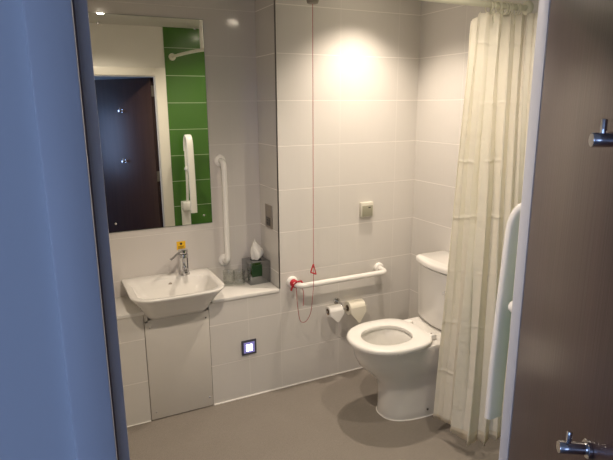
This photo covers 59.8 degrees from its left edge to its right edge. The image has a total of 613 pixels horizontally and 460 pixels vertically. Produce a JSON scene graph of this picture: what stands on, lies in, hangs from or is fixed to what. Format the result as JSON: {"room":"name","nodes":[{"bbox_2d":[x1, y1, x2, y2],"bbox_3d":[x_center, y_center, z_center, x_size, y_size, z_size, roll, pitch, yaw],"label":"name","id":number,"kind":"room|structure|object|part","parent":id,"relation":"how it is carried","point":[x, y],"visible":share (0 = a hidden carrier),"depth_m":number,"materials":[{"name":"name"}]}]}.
{"room":"accessible bathroom","nodes":[
{"label":"accessible bathroom","id":0,"kind":"room"},
{"bbox_2d":[0,0,75,459],"bbox_3d":[-1.432,0.451,0.358,2.440,2.430,0.075,-7,15,-25],"label":"wall","id":1,"kind":"structure","parent":0,"point":[36,422],"depth_m":0.75,"materials":[{"name":"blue paint"}]},
{"bbox_2d":[87,0,260,394],"bbox_3d":[-1.029,-0.180,3.031,1.585,2.430,0.120,-7,15,-25],"label":"wall","id":2,"kind":"structure","parent":0,"point":[228,25],"depth_m":3.12,"materials":[{"name":"tile"}]},
{"bbox_2d":[88,12,211,232],"bbox_3d":[-0.841,-0.574,2.959,0.602,1.151,0.011,-7,15,-25],"label":"wall mirror","id":3,"kind":"object","parent":2,"relation":"attached to","point":[150,76],"visible":0.98,"depth_m":2.95,"materials":[{"name":"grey mirror"}]},
{"bbox_2d":[121,268,224,319],"bbox_3d":[-0.737,0.377,2.986,0.508,0.159,0.440,-7,15,-25],"label":"washbasin","id":4,"kind":"object","parent":2,"relation":"attached to","point":[166,295],"visible":1,"depth_m":2.98,"materials":[{"name":"white ceramic"}]},
{"bbox_2d":[169,248,189,275],"bbox_3d":[-0.733,0.195,3.079,0.108,0.155,0.153,-3,13,-9],"label":"mixer tap","id":5,"kind":"object","parent":4,"relation":"on","point":[182,253],"visible":1,"depth_m":3.10,"materials":[{"name":"silver metal"}]},
{"bbox_3d":[-0.745,0.146,3.045,0.018,0.033,0.124,5,14,22],"label":"lever","id":6,"kind":"part","parent":5,"relation":"part of","materials":[{"name":"silver metal"}]},
{"bbox_3d":[-0.699,0.229,3.073,0.030,0.035,0.112,-5,14,-18],"label":"spout","id":7,"kind":"part","parent":5,"relation":"part of","materials":[{"name":"silver metal"}]},
{"bbox_2d":[176,241,185,249],"bbox_3d":[-0.745,0.092,3.168,0.052,0.052,0.002,-7,15,-25],"label":"warning sticker","id":8,"kind":"object","parent":2,"relation":"attached to","point":[181,244],"visible":0.92,"depth_m":3.17,"materials":[{"name":"orange"}]},
{"bbox_2d":[214,154,229,265],"bbox_3d":[-0.492,-0.104,3.193,0.072,0.684,0.100,-7,15,-25],"label":"grab rail","id":9,"kind":"object","parent":2,"relation":"attached to","point":[219,160],"visible":1,"depth_m":3.15,"materials":[{"name":"white plastic"}]},
{"bbox_2d":[117,0,420,425],"bbox_3d":[-0.489,-0.207,3.130,2.446,2.430,0.412,-7,15,-25],"label":"wall","id":10,"kind":"structure","parent":0,"point":[347,104],"depth_m":3.19,"materials":[{"name":"tile"}]},
{"bbox_2d":[115,296,143,319],"bbox_3d":[-1.243,0.452,2.831,0.696,0.020,0.298,-7,15,-25],"label":"ledge","id":11,"kind":"object","parent":10,"relation":"on","point":[125,308],"visible":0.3,"depth_m":2.89,"materials":[{"name":"white"}]},
{"bbox_2d":[127,420,150,427],"bbox_3d":[-1.181,1.109,2.850,0.686,0.007,0.007,-7,15,-25],"label":"trim","id":12,"kind":"structure","parent":10,"relation":"attached to","point":[150,420],"depth_m":2.97,"materials":[{"name":"white plastic"}]},
{"bbox_2d":[143,309,212,419],"bbox_3d":[-0.713,0.742,3.006,0.354,0.630,0.024,-7,15,-25],"label":"access panel","id":13,"kind":"object","parent":10,"relation":"attached to","point":[178,351],"visible":0.99,"depth_m":3.00,"materials":[{"name":"grey laminate"}]},
{"bbox_2d":[212,278,278,302],"bbox_3d":[-0.412,0.354,3.227,0.413,0.020,0.298,-7,15,-25],"label":"ledge","id":14,"kind":"object","parent":10,"relation":"on","point":[234,289],"visible":0.56,"depth_m":3.16,"materials":[{"name":"white"}]},
{"bbox_2d":[242,239,269,284],"bbox_3d":[-0.314,0.185,3.302,0.134,0.272,0.136,-8,15,-28],"label":"tissue box","id":15,"kind":"object","parent":14,"relation":"on","point":[255,268],"visible":1,"depth_m":3.27,"materials":[{"name":"cardboard"}]},
{"bbox_2d":[241,338,256,355],"bbox_3d":[-0.341,0.697,3.173,0.092,0.092,0.011,-7,15,-25],"label":"night light","id":16,"kind":"object","parent":10,"relation":"attached to","point":[248,346],"visible":1,"depth_m":3.17,"materials":[{"name":"grey plastic"}]},
{"bbox_2d":[265,204,272,228],"bbox_3d":[-0.229,-0.082,3.217,0.008,0.140,0.104,-7,15,-25],"label":"socket","id":17,"kind":"object","parent":10,"relation":"attached to","point":[268,209],"visible":1,"depth_m":3.21,"materials":[{"name":"silver metal"}]},
{"bbox_2d":[274,0,279,288],"bbox_3d":[-0.166,-0.513,2.991,0.005,1.773,0.012,-7,15,-25],"label":"trim","id":18,"kind":"structure","parent":10,"relation":"attached to","point":[274,0],"depth_m":2.99,"materials":[{"name":"grey metal"}]},
{"bbox_2d":[214,367,362,404],"bbox_3d":[0.081,0.960,3.452,1.392,0.010,0.010,-7,15,-25],"label":"trim","id":19,"kind":"structure","parent":10,"relation":"attached to","point":[359,367],"depth_m":3.35,"materials":[{"name":"white plastic"}]},
{"bbox_2d":[286,262,386,288],"bbox_3d":[0.215,0.291,3.300,0.692,0.072,0.114,-7,15,-25],"label":"grab rail","id":20,"kind":"object","parent":10,"relation":"attached to","point":[379,269],"visible":0.96,"depth_m":3.24,"materials":[{"name":"white plastic"}]},
{"bbox_2d":[327,297,348,312],"bbox_3d":[0.239,0.461,3.372,0.280,0.060,0.078,-7,15,-25],"label":"toilet roll holder","id":21,"kind":"object","parent":10,"relation":"attached to","point":[336,300],"visible":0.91,"depth_m":3.37,"materials":[{"name":"silver metal"}]},
{"bbox_2d":[325,304,343,321],"bbox_3d":[0.174,0.514,3.311,0.094,0.098,0.075,-7,15,-25],"label":"toilet roll","id":22,"kind":"object","parent":21,"relation":"on","point":[336,312],"visible":1,"depth_m":3.28,"materials":[{"name":"white paper"}]},
{"bbox_2d":[344,298,365,322],"bbox_3d":[0.307,0.508,3.377,0.110,0.136,0.093,-7,15,-25],"label":"toilet roll","id":23,"kind":"object","parent":21,"relation":"on","point":[357,307],"visible":0.98,"depth_m":3.34,"materials":[{"name":"beige paper"}]},
{"bbox_2d":[359,201,372,216],"bbox_3d":[0.375,-0.129,3.332,0.090,0.092,0.028,-7,15,-25],"label":"wall control","id":24,"kind":"object","parent":10,"relation":"attached to","point":[365,208],"visible":1,"depth_m":3.32,"materials":[{"name":"beige plastic"}]},
{"bbox_2d":[127,368,500,459],"bbox_3d":[-0.042,1.212,2.568,2.666,0.080,2.365,-7,15,-25],"label":"floor","id":25,"kind":"structure","parent":0,"point":[335,417],"depth_m":2.89,"materials":[{"name":"plastic"}]},
{"bbox_2d":[347,251,448,420],"bbox_3d":[0.587,0.622,3.031,0.767,0.854,0.420,-7,15,-25],"label":"toilet","id":26,"kind":"object","parent":25,"relation":"on","point":[402,355],"visible":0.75,"depth_m":2.98,"materials":[{"name":"white ceramic"}]},
{"bbox_3d":[0.446,0.590,2.953,0.454,0.028,0.412,-7,15,-25],"label":"seat","id":27,"kind":"part","parent":26,"relation":"part of","materials":[{"name":"white plastic"}]},
{"bbox_3d":[0.817,0.197,3.049,0.249,0.038,0.420,-7,15,-25],"label":"cistern lid","id":28,"kind":"part","parent":26,"relation":"part of","materials":[{"name":"white ceramic"}]},
{"bbox_2d":[408,0,538,318],"bbox_3d":[1.097,-0.142,2.817,0.120,2.430,2.385,-7,15,-25],"label":"wall","id":29,"kind":"structure","parent":0,"point":[444,28],"depth_m":3.20,"materials":[{"name":"tile"}]},
{"bbox_3d":[-0.073,-0.740,-0.094,4.946,0.080,6.200,-7,15,-25],"label":"ceiling","id":30,"kind":"structure","parent":0,"visible":0},
{"bbox_2d":[290,0,318,322],"bbox_3d":[-0.019,-0.404,2.987,0.184,1.985,0.066,4,14,18],"label":"pull cord","id":31,"kind":"object","parent":30,"relation":"hanging from","point":[312,2],"visible":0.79,"depth_m":3.10,"materials":[{"name":"red fabric"}]},
{"bbox_3d":[-0.011,-0.313,3.008,0.107,1.797,0.021,2,14,11],"label":"cord","id":32,"kind":"part","parent":31,"relation":"part of","materials":[{"name":"fabric"}]},
{"bbox_2d":[420,0,533,14],"bbox_3d":[0.613,-1.022,1.907,0.554,0.295,1.489,3,14,15],"label":"shower rail","id":33,"kind":"object","parent":30,"relation":"attached to","point":[527,7],"visible":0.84,"depth_m":2.42,"materials":[{"name":"beige"}]},
{"bbox_2d":[433,10,537,445],"bbox_3d":[0.916,0.032,2.564,0.403,2.069,0.311,-7,15,-25],"label":"shower curtain","id":34,"kind":"object","parent":33,"relation":"hanging from","point":[494,127],"visible":0.66,"depth_m":2.58,"materials":[{"name":"fabric"}]},
{"bbox_2d":[498,1,508,14],"bbox_3d":[0.913,-1.029,2.475,0.006,0.060,0.060,-7,15,-27],"label":"curtain ring","id":35,"kind":"object","parent":33,"relation":"hanging from","point":[503,1],"visible":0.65,"depth_m":2.46,"materials":[{"name":"beige"}]},
{"bbox_3d":[1.045,0.159,1.539,1.132,2.430,0.075,-7,15,-25],"label":"wall","id":36,"kind":"structure","parent":0,"visible":0},
{"bbox_3d":[1.069,0.145,1.596,1.037,2.430,0.008,-7,15,-25],"label":"wall","id":37,"kind":"structure","parent":36,"relation":"attached to","visible":0},
{"bbox_2d":[484,203,520,419],"bbox_3d":[0.653,0.438,1.609,0.096,1.060,0.263,-7,15,-25],"label":"rail","id":38,"kind":"object","parent":37,"relation":"attached to","point":[502,319],"visible":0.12,"depth_m":1.67,"materials":[{"name":"white plastic"}]},
{"bbox_3d":[0.644,0.240,1.576,0.040,0.040,0.095,-7,15,-25],"label":"knob","id":39,"kind":"part","parent":38,"relation":"part of","materials":[{"name":"white plastic"}]},
{"bbox_3d":[0.094,-0.708,0.858,0.974,0.420,0.075,-7,15,-25],"label":"wall","id":40,"kind":"structure","parent":0,"visible":0},
{"bbox_2d":[21,0,550,459],"bbox_3d":[0.110,0.445,1.133,1.142,2.070,0.104,-7,15,-25],"label":"door frame","id":41,"kind":"structure","parent":40,"relation":"in","point":[57,32],"depth_m":0.78,"materials":[{"name":"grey paint"}]},
{"bbox_3d":[0.130,0.454,1.095,1.082,2.070,0.015,-7,15,-25],"label":"architrave","id":42,"kind":"part","parent":41,"relation":"part of","materials":[{"name":"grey paint"}]},
{"bbox_3d":[0.090,0.436,1.173,1.142,2.068,0.014,-7,15,-25],"label":"architrave","id":43,"kind":"part","parent":41,"relation":"part of","materials":[{"name":"beige paint"}]},
{"bbox_2d":[508,0,612,459],"bbox_3d":[0.484,0.547,0.863,0.057,1.974,0.955,1,13,6],"label":"bathroom door","id":44,"kind":"structure","parent":41,"relation":"attached to","point":[564,382],"depth_m":0.96,"materials":[{"name":"brown wood"}]},
{"bbox_2d":[556,430,593,458],"bbox_3d":[0.436,0.348,0.868,0.049,0.045,0.031,1,13,6],"label":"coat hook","id":45,"kind":"object","parent":44,"relation":"attached to","point":[585,447],"visible":1,"depth_m":0.86,"materials":[{"name":"silver metal"}]},
{"bbox_3d":[0.457,0.355,0.867,0.007,0.031,0.031,1,13,6],"label":"plate","id":46,"kind":"part","parent":45,"relation":"part of","materials":[{"name":"silver metal"}]},
{"bbox_2d":[588,119,612,146],"bbox_3d":[0.434,-0.136,0.763,0.049,0.045,0.031,1,13,6],"label":"coat hook","id":47,"kind":"object","parent":44,"relation":"attached to","point":[602,139],"visible":1,"depth_m":0.76,"materials":[{"name":"silver metal"}]}
]}

